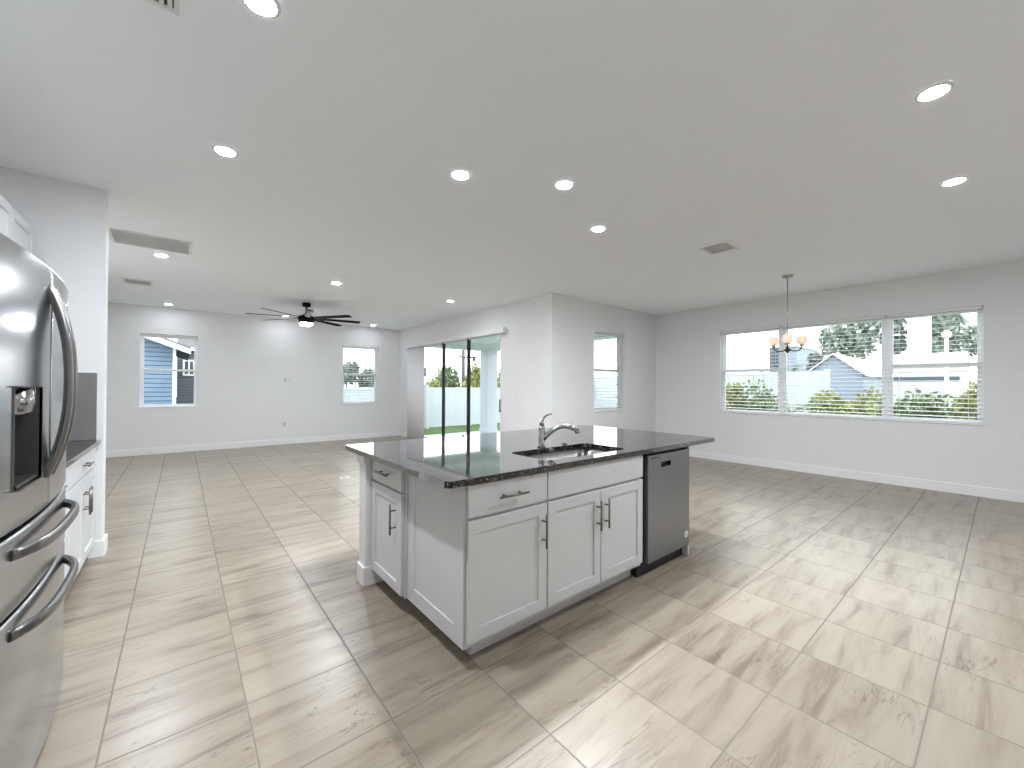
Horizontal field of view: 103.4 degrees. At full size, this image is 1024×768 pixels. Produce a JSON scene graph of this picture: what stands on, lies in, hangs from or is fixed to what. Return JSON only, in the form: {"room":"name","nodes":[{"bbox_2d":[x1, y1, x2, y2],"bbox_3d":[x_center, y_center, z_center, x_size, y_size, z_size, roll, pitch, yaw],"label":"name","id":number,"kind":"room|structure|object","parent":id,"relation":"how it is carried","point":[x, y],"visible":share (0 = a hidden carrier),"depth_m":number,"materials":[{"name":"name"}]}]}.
{"room":"open-plan kitchen","nodes":[
{"label":"open-plan kitchen","id":0,"kind":"room"},
{"bbox_2d":[0,167,108,558],"bbox_3d":[-3.501,-0.093,3.001,0.682,2.860,0.150,1,-1,-39],"label":"wall partition","id":1,"kind":"structure","parent":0,"point":[69,221],"depth_m":3.08,"materials":[{"name":"paint"}]},
{"bbox_2d":[69,373,96,440],"bbox_3d":[-2.893,0.166,2.229,0.643,0.516,1.808,1,-1,-39],"label":"backsplash","id":2,"kind":"structure","parent":1,"relation":"attached to","point":[85,420],"depth_m":3.08,"materials":[{"name":"grey tile"}]},
{"bbox_2d":[87,534,107,558],"bbox_3d":[-3.501,1.274,2.995,0.698,0.125,0.182,1,-1,-39],"label":"baseboard","id":3,"kind":"structure","parent":1,"relation":"attached to","point":[100,547],"depth_m":3.13,"materials":[{"name":"paint"}]},
{"bbox_2d":[106,302,399,450],"bbox_3d":[-5.328,-0.052,9.236,6.085,2.860,0.160,1,-1,-39],"label":"wall","id":4,"kind":"structure","parent":0,"point":[244,361],"depth_m":8.79,"materials":[{"name":"paint"}]},
{"bbox_2d":[139,333,197,407],"bbox_3d":[-6.792,-0.255,8.015,0.880,1.430,0.163,1,-1,-39],"label":"window","id":5,"kind":"structure","parent":4,"relation":"in","point":[142,369],"depth_m":7.98,"materials":[{"name":"white plastic"}]},
{"bbox_2d":[106,431,398,457],"bbox_3d":[-5.279,1.315,9.157,5.765,0.125,0.016,1,-1,-39],"label":"baseboard","id":6,"kind":"structure","parent":4,"relation":"attached to","point":[174,449],"depth_m":8.67,"materials":[{"name":"paint"}]},
{"bbox_2d":[342,347,377,404],"bbox_3d":[-3.912,-0.226,10.377,0.910,1.480,0.163,1,-1,-39],"label":"window","id":7,"kind":"structure","parent":4,"relation":"in","point":[375,350],"depth_m":10.57,"materials":[{"name":"white plastic"}]},
{"bbox_2d":[342,345,377,403],"bbox_3d":[-3.896,-0.235,10.358,0.886,1.458,0.071,1,-1,-39],"label":"window blind","id":8,"kind":"object","parent":7,"relation":"attached to","point":[358,347],"visible":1,"depth_m":10.32,"materials":[{"name":"white plastic"}]},
{"bbox_2d":[356,454,383,586],"bbox_3d":[-0.181,0.919,3.429,2.195,0.875,0.144,1,-1,-39],"label":"wall","id":9,"kind":"structure","parent":0,"point":[365,575],"depth_m":2.72,"materials":[{"name":"paint"}]},
{"bbox_2d":[400,295,544,431],"bbox_3d":[-1.195,-0.035,8.869,0.160,2.860,5.650,1,-1,-39],"label":"wall","id":10,"kind":"structure","parent":0,"point":[523,344],"depth_m":7.26,"materials":[{"name":"paint"}]},
{"bbox_2d":[399,431,409,437],"bbox_3d":[-1.210,1.332,8.728,0.016,0.125,5.810,1,-1,-39],"label":"baseboard","id":11,"kind":"structure","parent":10,"relation":"attached to","point":[404,434],"depth_m":10.77,"materials":[{"name":"paint"}]},
{"bbox_2d":[406,327,506,438],"bbox_3d":[-1.428,0.167,8.943,0.098,2.395,4.080,1,-1,-39],"label":"vertical blind","id":12,"kind":"object","parent":10,"relation":"attached to","point":[416,351],"visible":0.93,"depth_m":10.03,"materials":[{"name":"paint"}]},
{"bbox_2d":[414,333,500,438],"bbox_3d":[-1.340,0.196,9.034,0.130,2.400,3.770,1,-1,-39],"label":"door","id":13,"kind":"structure","parent":10,"relation":"in","point":[443,344],"depth_m":8.51,"materials":[{"name":"black plastic"}]},
{"bbox_2d":[0,0,1023,330],"bbox_3d":[-0.075,-1.563,5.274,9.155,0.150,12.960,1,-1,-39],"label":"ceiling","id":14,"kind":"structure","parent":0,"point":[793,134],"depth_m":2.53,"materials":[{"name":"paint"}]},
{"bbox_2d":[121,277,153,286],"bbox_3d":[-5.528,-1.504,5.968,0.335,0.012,0.370,1,-1,-39],"label":"ceiling vent","id":15,"kind":"object","parent":14,"relation":"in","point":[127,280],"visible":1,"depth_m":5.97,"materials":[{"name":"white plastic"}]},
{"bbox_2d":[109,227,192,254],"bbox_3d":[-3.834,-1.509,4.305,0.665,0.010,0.530,1,-1,-39],"label":"ceiling vent","id":16,"kind":"object","parent":14,"relation":"in","point":[120,236],"visible":0.88,"depth_m":4.28,"materials":[{"name":"grey metal"}]},
{"bbox_2d":[153,253,168,256],"bbox_3d":[-4.123,-1.509,4.748,0.146,0.006,0.146,1,-1,-39],"label":"recessed light","id":17,"kind":"object","parent":14,"relation":"in","point":[155,254],"visible":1,"depth_m":4.74,"materials":[{"name":"white plastic"}]},
{"bbox_2d":[144,0,180,15],"bbox_3d":[-1.390,-1.519,1.419,0.350,0.012,0.348,1,-1,-39],"label":"ceiling vent","id":18,"kind":"object","parent":14,"relation":"in","point":[173,6],"visible":1,"depth_m":1.61,"materials":[{"name":"white plastic"}]},
{"bbox_2d":[211,145,238,157],"bbox_3d":[-1.869,-1.515,2.635,0.146,0.006,0.146,1,-1,-39],"label":"recessed light","id":19,"kind":"object","parent":14,"relation":"in","point":[223,150],"visible":1,"depth_m":2.63,"materials":[{"name":"white plastic"}]},
{"bbox_2d":[241,0,280,18],"bbox_3d":[-1.003,-1.519,1.611,0.146,0.006,0.146,1,-1,-39],"label":"recessed light","id":20,"kind":"object","parent":14,"relation":"in","point":[262,8],"visible":1,"depth_m":1.63,"materials":[{"name":"white plastic"}]},
{"bbox_2d":[245,302,359,325],"bbox_3d":[-3.784,-1.275,7.432,1.772,0.428,1.772,0,0,-8],"label":"ceiling fan","id":21,"kind":"object","parent":14,"relation":"hanging from","point":[306,319],"visible":1,"depth_m":7.35,"materials":[{"name":"black metal"}]},
{"bbox_2d":[450,170,469,179],"bbox_3d":[-0.373,-1.505,2.915,0.146,0.006,0.146,1,-1,-39],"label":"recessed light","id":22,"kind":"object","parent":14,"relation":"in","point":[456,174],"visible":1,"depth_m":2.90,"materials":[{"name":"white plastic"}]},
{"bbox_2d":[555,180,573,189],"bbox_3d":[0.394,-1.500,3.051,0.146,0.006,0.146,1,-1,-39],"label":"recessed light","id":23,"kind":"object","parent":14,"relation":"in","point":[563,184],"visible":1,"depth_m":3.04,"materials":[{"name":"white plastic"}]},
{"bbox_2d":[591,226,605,231],"bbox_3d":[0.832,-1.491,3.892,0.146,0.006,0.146,1,-1,-39],"label":"recessed light","id":24,"kind":"object","parent":14,"relation":"in","point":[596,228],"visible":1,"depth_m":3.88,"materials":[{"name":"white plastic"}]},
{"bbox_2d":[698,240,739,254],"bbox_3d":[2.246,-1.477,4.390,0.335,0.012,0.300,1,-1,-39],"label":"ceiling vent","id":25,"kind":"object","parent":14,"relation":"in","point":[723,246],"visible":1,"depth_m":4.38,"materials":[{"name":"grey metal"}]},
{"bbox_2d":[769,274,806,353],"bbox_3d":[3.698,-0.940,5.478,0.431,1.054,0.428,1,-1,-39],"label":"chandelier","id":26,"kind":"object","parent":14,"relation":"hanging from","point":[787,338],"visible":1,"depth_m":5.45,"materials":[{"name":"beige glass"}]},
{"bbox_2d":[914,82,954,102],"bbox_3d":[2.173,-1.499,2.082,0.146,0.006,0.146,1,-1,-39],"label":"recessed light","id":27,"kind":"object","parent":14,"relation":"in","point":[933,92],"visible":1,"depth_m":2.07,"materials":[{"name":"white plastic"}]},
{"bbox_2d":[939,176,968,186],"bbox_3d":[3.251,-1.486,2.973,0.146,0.006,0.146,1,-1,-39],"label":"recessed light","id":28,"kind":"object","parent":14,"relation":"in","point":[957,180],"visible":1,"depth_m":2.96,"materials":[{"name":"white plastic"}]},
{"bbox_2d":[34,436,1023,767],"bbox_3d":[-0.090,1.432,5.250,9.155,0.120,12.960,1,-1,-39],"label":"floor","id":29,"kind":"structure","parent":0,"point":[225,619],"depth_m":2.09,"materials":[{"name":"tile"}]},
{"bbox_2d":[0,232,78,767],"bbox_3d":[-1.924,0.439,1.236,0.800,1.782,0.910,1,-1,-39],"label":"refrigerator","id":30,"kind":"object","parent":29,"relation":"on","point":[39,366],"visible":1,"depth_m":1.31,"materials":[{"name":"silver metal"}]},
{"bbox_2d":[64,448,94,578],"bbox_3d":[-2.867,0.898,2.236,0.660,0.872,1.780,1,-1,-39],"label":"base cabinet","id":31,"kind":"object","parent":29,"relation":"on","point":[79,484],"visible":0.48,"depth_m":2.69,"materials":[{"name":"white paint"}]},
{"bbox_2d":[66,440,100,467],"bbox_3d":[-2.883,0.442,2.235,0.665,0.032,1.805,1,-1,-39],"label":"countertop","id":32,"kind":"structure","parent":31,"relation":"on","point":[75,450],"depth_m":2.69,"materials":[{"name":"stone"}]},
{"bbox_2d":[371,460,407,598],"bbox_3d":[-0.571,0.913,2.694,0.640,0.872,0.484,1,-1,-39],"label":"base cabinet","id":33,"kind":"object","parent":29,"relation":"on","point":[389,540],"visible":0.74,"depth_m":2.46,"materials":[{"name":"white paint"}]},
{"bbox_2d":[407,472,547,654],"bbox_3d":[-0.195,0.909,2.262,0.528,0.876,0.660,1,-1,-39],"label":"base cabinet","id":34,"kind":"object","parent":29,"relation":"on","point":[477,553],"visible":0.88,"depth_m":2.04,"materials":[{"name":"white paint"}]},
{"bbox_2d":[345,425,714,488],"bbox_3d":[0.266,0.465,3.188,2.628,0.032,1.465,1,-1,-39],"label":"countertop","id":35,"kind":"structure","parent":34,"relation":"on","point":[448,462],"depth_m":2.72,"materials":[{"name":"stone"}]},
{"bbox_2d":[537,413,579,447],"bbox_3d":[0.329,0.325,2.857,0.299,0.243,0.062,0,0,6],"label":"faucet","id":36,"kind":"object","parent":35,"relation":"on","point":[542,436],"visible":1,"depth_m":2.85,"materials":[{"name":"silver metal"}]},
{"bbox_2d":[524,448,610,459],"bbox_3d":[0.387,0.569,2.698,0.812,0.178,0.427,1,-1,-39],"label":"sink","id":37,"kind":"object","parent":35,"relation":"in","point":[562,454],"visible":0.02,"depth_m":2.95,"materials":[{"name":"metal"}]},
{"bbox_2d":[535,455,642,622],"bbox_3d":[0.372,0.918,2.714,0.921,0.872,0.640,1,-1,-39],"label":"base cabinet","id":38,"kind":"object","parent":29,"relation":"on","point":[595,510],"visible":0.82,"depth_m":2.45,"materials":[{"name":"white paint"}]},
{"bbox_2d":[635,447,688,577],"bbox_3d":[0.972,0.930,3.214,0.633,0.862,0.588,1,-1,-39],"label":"dishwasher","id":39,"kind":"object","parent":29,"relation":"on","point":[665,478],"visible":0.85,"depth_m":2.96,"materials":[{"name":"grey metal"}]},
{"bbox_2d":[682,446,688,555],"bbox_3d":[1.214,0.926,3.444,0.018,0.876,0.598,1,-1,-39],"label":"panel board","id":40,"kind":"object","parent":29,"relation":"on","point":[685,550],"visible":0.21,"depth_m":3.22,"materials":[{"name":"white paint"}]},
{"bbox_2d":[544,293,655,431],"bbox_3d":[1.772,-0.030,7.546,3.070,2.860,0.160,1,-1,-39],"label":"wall","id":41,"kind":"structure","parent":0,"point":[571,323],"depth_m":7.10,"materials":[{"name":"paint"}]},
{"bbox_2d":[594,332,624,411],"bbox_3d":[1.770,-0.233,7.524,0.905,1.475,0.163,1,-1,-39],"label":"window","id":42,"kind":"structure","parent":41,"relation":"in","point":[618,370],"depth_m":7.79,"materials":[{"name":"white plastic"}]},
{"bbox_2d":[594,330,622,410],"bbox_3d":[1.786,-0.242,7.504,0.881,1.453,0.071,1,-1,-39],"label":"window blind","id":43,"kind":"object","parent":42,"relation":"attached to","point":[596,331],"visible":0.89,"depth_m":7.45,"materials":[{"name":"white plastic"}]},
{"bbox_2d":[656,260,1023,491],"bbox_3d":[5.186,-0.026,5.930,0.160,2.860,6.990,1,-1,-39],"label":"wall","id":44,"kind":"structure","parent":0,"point":[688,342],"depth_m":5.85,"materials":[{"name":"paint"}]},
{"bbox_2d":[720,328,781,414],"bbox_3d":[4.196,-0.222,7.122,0.173,1.490,0.970,1,-1,-39],"label":"window","id":45,"kind":"structure","parent":44,"relation":"in","point":[724,336],"depth_m":7.13,"materials":[{"name":"white plastic"}]},
{"bbox_2d":[721,326,780,413],"bbox_3d":[4.172,-0.231,7.104,0.071,1.468,0.946,1,-1,-39],"label":"window blind","id":46,"kind":"object","parent":45,"relation":"attached to","point":[775,327],"visible":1,"depth_m":7.03,"materials":[{"name":"white plastic"}]},
{"bbox_2d":[780,316,886,420],"bbox_3d":[4.915,-0.225,6.245,0.173,1.490,1.300,1,-1,-39],"label":"window","id":47,"kind":"structure","parent":44,"relation":"in","point":[884,320],"depth_m":6.05,"materials":[{"name":"white plastic"}]},
{"bbox_2d":[781,316,885,418],"bbox_3d":[4.892,-0.234,6.226,0.071,1.468,1.276,1,-1,-39],"label":"window blind","id":48,"kind":"object","parent":47,"relation":"attached to","point":[875,317],"visible":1,"depth_m":6.12,"materials":[{"name":"white plastic"}]},
{"bbox_2d":[689,450,1023,502],"bbox_3d":[5.167,1.340,5.795,0.016,0.125,6.814,1,-1,-39],"label":"baseboard","id":49,"kind":"structure","parent":44,"relation":"attached to","point":[1008,495],"depth_m":5.75,"materials":[{"name":"paint"}]},
{"bbox_2d":[886,306,983,425],"bbox_3d":[5.613,-0.228,5.394,0.173,1.490,0.900,1,-1,-39],"label":"window","id":50,"kind":"structure","parent":44,"relation":"in","point":[980,324],"depth_m":5.31,"materials":[{"name":"white plastic"}]},
{"bbox_2d":[887,306,982,423],"bbox_3d":[5.590,-0.238,5.375,0.071,1.468,0.876,1,-1,-39],"label":"window blind","id":51,"kind":"object","parent":50,"relation":"attached to","point":[976,307],"visible":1,"depth_m":5.33,"materials":[{"name":"white plastic"}]},
{"bbox_3d":[-3.560,-0.099,2.409,0.160,2.860,12.640,1,-1,-39],"label":"wall","id":52,"kind":"structure","parent":0,"visible":0},
{"bbox_2d":[0,194,33,253],"bbox_3d":[-2.981,-0.573,2.126,0.362,1.070,1.735,1,-1,-39],"label":"upper cabinet","id":53,"kind":"object","parent":52,"relation":"attached to","point":[13,226],"visible":0.09,"depth_m":2.56,"materials":[{"name":"white paint"}]},
{"label":"outside","id":54,"kind":"structure","parent":0,"visible":0},
{"bbox_2d":[424,431,498,437],"bbox_3d":[-0.030,1.509,9.796,2.835,0.120,5.605,1,-1,-39],"label":"patio slab","id":55,"kind":"object","parent":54,"point":[473,432],"visible":0.07,"depth_m":11.65,"materials":[{"name":"concrete"}]},
{"bbox_2d":[479,351,497,432],"bbox_3d":[-0.709,0.235,12.293,0.410,2.460,0.400,1,-1,-39],"label":"column","id":56,"kind":"structure","parent":55,"relation":"on","point":[488,359],"depth_m":12.15,"materials":[{"name":"paint"}]},
{"bbox_2d":[427,334,616,351],"bbox_3d":[0.007,-1.171,9.773,2.815,0.320,5.505,1,-1,-39],"label":"roof","id":57,"kind":"structure","parent":56,"relation":"on","point":[492,343],"depth_m":11.46,"materials":[{"name":"paint"}]},
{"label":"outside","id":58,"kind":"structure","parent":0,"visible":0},
{"bbox_2d":[424,407,975,434],"bbox_3d":[-1.095,1.736,24.963,90.000,0.100,100.000,1,-1,-39],"label":"ground","id":59,"kind":"structure","parent":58,"point":[475,427],"depth_m":14.16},
{"bbox_2d":[144,337,190,404],"bbox_3d":[-12.815,-0.588,11.058,6.200,4.205,6.450,1,-1,-39],"label":"house","id":60,"kind":"structure","parent":59,"relation":"on","point":[159,353],"depth_m":10.47,"materials":[{"name":"blue wood"}]},
{"bbox_2d":[176,339,193,403],"bbox_3d":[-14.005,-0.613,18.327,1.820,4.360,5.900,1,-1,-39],"label":"house","id":61,"kind":"structure","parent":59,"relation":"on","point":[185,380],"depth_m":15.85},
{"bbox_2d":[343,361,361,386],"bbox_3d":[-10.715,0.042,26.172,2.343,3.210,1.478,0,-1,23],"label":"tree","id":62,"kind":"object","parent":59,"relation":"on","point":[352,378],"visible":0.59,"depth_m":25.78,"materials":[{"name":"green plant"}]},
{"bbox_2d":[357,366,373,386],"bbox_3d":[-10.172,0.190,28.374,1.445,2.954,2.204,1,-1,-39],"label":"tree","id":63,"kind":"object","parent":59,"relation":"on","point":[363,377],"visible":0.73,"depth_m":27.95,"materials":[{"name":"green plant"}]},
{"bbox_2d":[343,386,499,428],"bbox_3d":[-1.638,0.841,15.467,14.440,1.530,0.140,1,-1,-39],"label":"vinyl fence","id":64,"kind":"object","parent":59,"relation":"on","point":[455,398],"visible":0.16,"depth_m":14.85,"materials":[{"name":"white plastic"}]},
{"bbox_2d":[424,375,446,386],"bbox_3d":[-3.092,0.686,16.362,1.472,2.085,1.202,1,-1,-39],"label":"shrub","id":65,"kind":"object","parent":59,"relation":"on","point":[433,383],"visible":0.15,"depth_m":16.20,"materials":[{"name":"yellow plant"}]},
{"bbox_2d":[435,365,461,387],"bbox_3d":[-2.673,0.393,17.121,1.498,2.443,0.906,1,-1,-39],"label":"shrub","id":66,"kind":"object","parent":59,"relation":"on","point":[452,380],"visible":0.26,"depth_m":16.91,"materials":[{"name":"green plant"}]},
{"bbox_2d":[458,350,478,382],"bbox_3d":[-3.343,-0.508,30.889,1.800,4.460,0.309,1,-1,-39],"label":"utility pole","id":67,"kind":"object","parent":59,"relation":"on","point":[463,356],"visible":0.61,"depth_m":30.51,"materials":[{"name":"wood"}]},
{"bbox_2d":[459,362,479,387],"bbox_3d":[-1.826,0.303,17.417,1.492,2.637,1.123,1,-1,-39],"label":"shrub","id":68,"kind":"object","parent":59,"relation":"on","point":[475,374],"visible":0.33,"depth_m":17.26,"materials":[{"name":"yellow plant"}]},
{"bbox_2d":[497,368,499,387],"bbox_3d":[-0.451,0.419,18.657,1.635,2.438,0.862,0,0,-10],"label":"shrub","id":69,"kind":"object","parent":59,"relation":"on","point":[498,374],"visible":0.07,"depth_m":18.46,"materials":[{"name":"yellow plant"}]},
{"bbox_2d":[594,369,829,412],"bbox_3d":[7.104,0.599,16.561,0.140,2.120,9.540,1,-1,-39],"label":"vinyl fence","id":70,"kind":"object","parent":59,"relation":"on","point":[610,383],"visible":0.2,"depth_m":14.09,"materials":[{"name":"white plastic"}]},
{"bbox_2d":[726,380,747,409],"bbox_3d":[5.829,0.722,11.132,0.937,1.775,1.378,0,0,0],"label":"bush","id":71,"kind":"object","parent":59,"relation":"on","point":[730,396],"visible":0.17,"depth_m":10.68,"materials":[{"name":"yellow plant"}]},
{"bbox_2d":[736,376,777,410],"bbox_3d":[6.384,0.693,10.366,1.101,1.825,1.201,1,-1,-39],"label":"bush","id":72,"kind":"object","parent":59,"relation":"on","point":[766,391],"visible":0.27,"depth_m":10.25,"materials":[{"name":"green plant"}]},
{"bbox_2d":[754,401,833,413],"bbox_3d":[6.612,0.992,9.429,1.715,1.214,1.730,1,-1,-39],"label":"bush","id":73,"kind":"object","parent":59,"relation":"on","point":[803,405],"visible":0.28,"depth_m":9.30,"materials":[{"name":"green plant"}]},
{"bbox_2d":[770,345,818,371],"bbox_3d":[25.599,-0.656,36.685,6.300,5.140,2.250,1,-1,-39],"label":"building","id":74,"kind":"structure","parent":59,"relation":"on","point":[804,349],"depth_m":34.89,"materials":[{"name":"metal"}]},
{"bbox_2d":[787,364,809,371],"bbox_3d":[15.480,0.315,22.109,2.005,2.862,2.077,1,-1,-39],"label":"palm","id":75,"kind":"object","parent":59,"relation":"on","point":[793,369],"visible":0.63,"depth_m":21.95,"materials":[{"name":"green plant"}]},
{"bbox_2d":[806,351,823,369],"bbox_3d":[17.984,-0.110,23.972,1.745,3.766,1.087,1,-1,-39],"label":"tree","id":76,"kind":"object","parent":59,"relation":"on","point":[811,355],"visible":0.38,"depth_m":23.62,"materials":[{"name":"green plant"}]},
{"bbox_2d":[805,388,853,413],"bbox_3d":[7.381,0.842,9.351,1.126,1.521,1.186,1,-1,-39],"label":"bush","id":77,"kind":"object","parent":59,"relation":"on","point":[832,408],"visible":0.21,"depth_m":9.25,"materials":[{"name":"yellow plant"}]},
{"bbox_2d":[810,353,881,408],"bbox_3d":[14.301,0.246,17.292,4.350,2.910,2.000,1,-1,-39],"label":"shed","id":78,"kind":"object","parent":59,"relation":"on","point":[847,363],"visible":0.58,"depth_m":15.89,"materials":[{"name":"painted wood siding"},{"name":"white trim paint"},{"name":"roof shingles"}]},
{"bbox_2d":[816,321,881,359],"bbox_3d":[19.527,-1.347,23.410,3.410,6.247,3.109,1,-1,-39],"label":"tree","id":79,"kind":"object","parent":59,"relation":"on","point":[856,347],"visible":0.72,"depth_m":22.68,"materials":[{"name":"green plant"}]},
{"bbox_2d":[839,386,900,416],"bbox_3d":[7.780,0.820,8.760,1.264,1.560,1.013,0,0,-14],"label":"bush","id":80,"kind":"object","parent":59,"relation":"on","point":[856,400],"visible":0.26,"depth_m":8.71,"materials":[{"name":"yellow plant"}]},
{"bbox_2d":[878,319,907,356],"bbox_3d":[22.827,-1.278,24.139,2.662,6.153,1.486,1,-1,-39],"label":"tree","id":81,"kind":"object","parent":59,"relation":"on","point":[903,337],"visible":0.43,"depth_m":23.66,"materials":[{"name":"green plant"}]},
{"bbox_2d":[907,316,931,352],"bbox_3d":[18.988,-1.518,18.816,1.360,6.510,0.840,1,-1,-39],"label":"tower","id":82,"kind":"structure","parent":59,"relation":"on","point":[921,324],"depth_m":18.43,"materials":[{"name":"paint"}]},
{"bbox_2d":[894,388,956,418],"bbox_3d":[8.406,0.832,8.255,1.268,1.534,0.933,0,0,12],"label":"bush","id":83,"kind":"object","parent":59,"relation":"on","point":[902,402],"visible":0.21,"depth_m":8.17,"materials":[{"name":"green plant"}]},
{"bbox_2d":[893,350,969,418],"bbox_3d":[13.755,0.286,13.333,2.215,2.760,1.730,1,-1,-39],"label":"travel trailer","id":84,"kind":"object","parent":59,"relation":"on","point":[898,378],"visible":0.34,"depth_m":12.60,"materials":[{"name":"metal"}]},
{"bbox_2d":[941,330,951,418],"bbox_3d":[12.110,0.071,11.253,0.200,3.140,0.200,1,-1,-39],"label":"lamp post","id":85,"kind":"object","parent":59,"relation":"on","point":[946,332],"visible":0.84,"depth_m":11.23,"materials":[{"name":"white metal"}]},
{"bbox_2d":[932,314,971,352],"bbox_3d":[21.909,-1.157,20.745,2.031,5.849,3.110,0,-1,35],"label":"tree","id":86,"kind":"object","parent":59,"relation":"on","point":[953,318],"visible":0.46,"depth_m":19.85,"materials":[{"name":"green plant"}]},
{"bbox_2d":[947,379,976,419],"bbox_3d":[8.825,0.712,7.444,1.050,1.764,1.145,1,-1,-39],"label":"bush","id":87,"kind":"object","parent":59,"relation":"on","point":[972,398],"visible":0.12,"depth_m":7.56,"materials":[{"name":"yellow plant"}]},
{"bbox_2d":[959,321,976,358],"bbox_3d":[26.050,-0.821,21.937,3.119,5.238,2.536,1,-1,-39],"label":"tree","id":88,"kind":"object","parent":59,"relation":"on","point":[973,329],"visible":0.04,"depth_m":21.87,"materials":[{"name":"green plant"}]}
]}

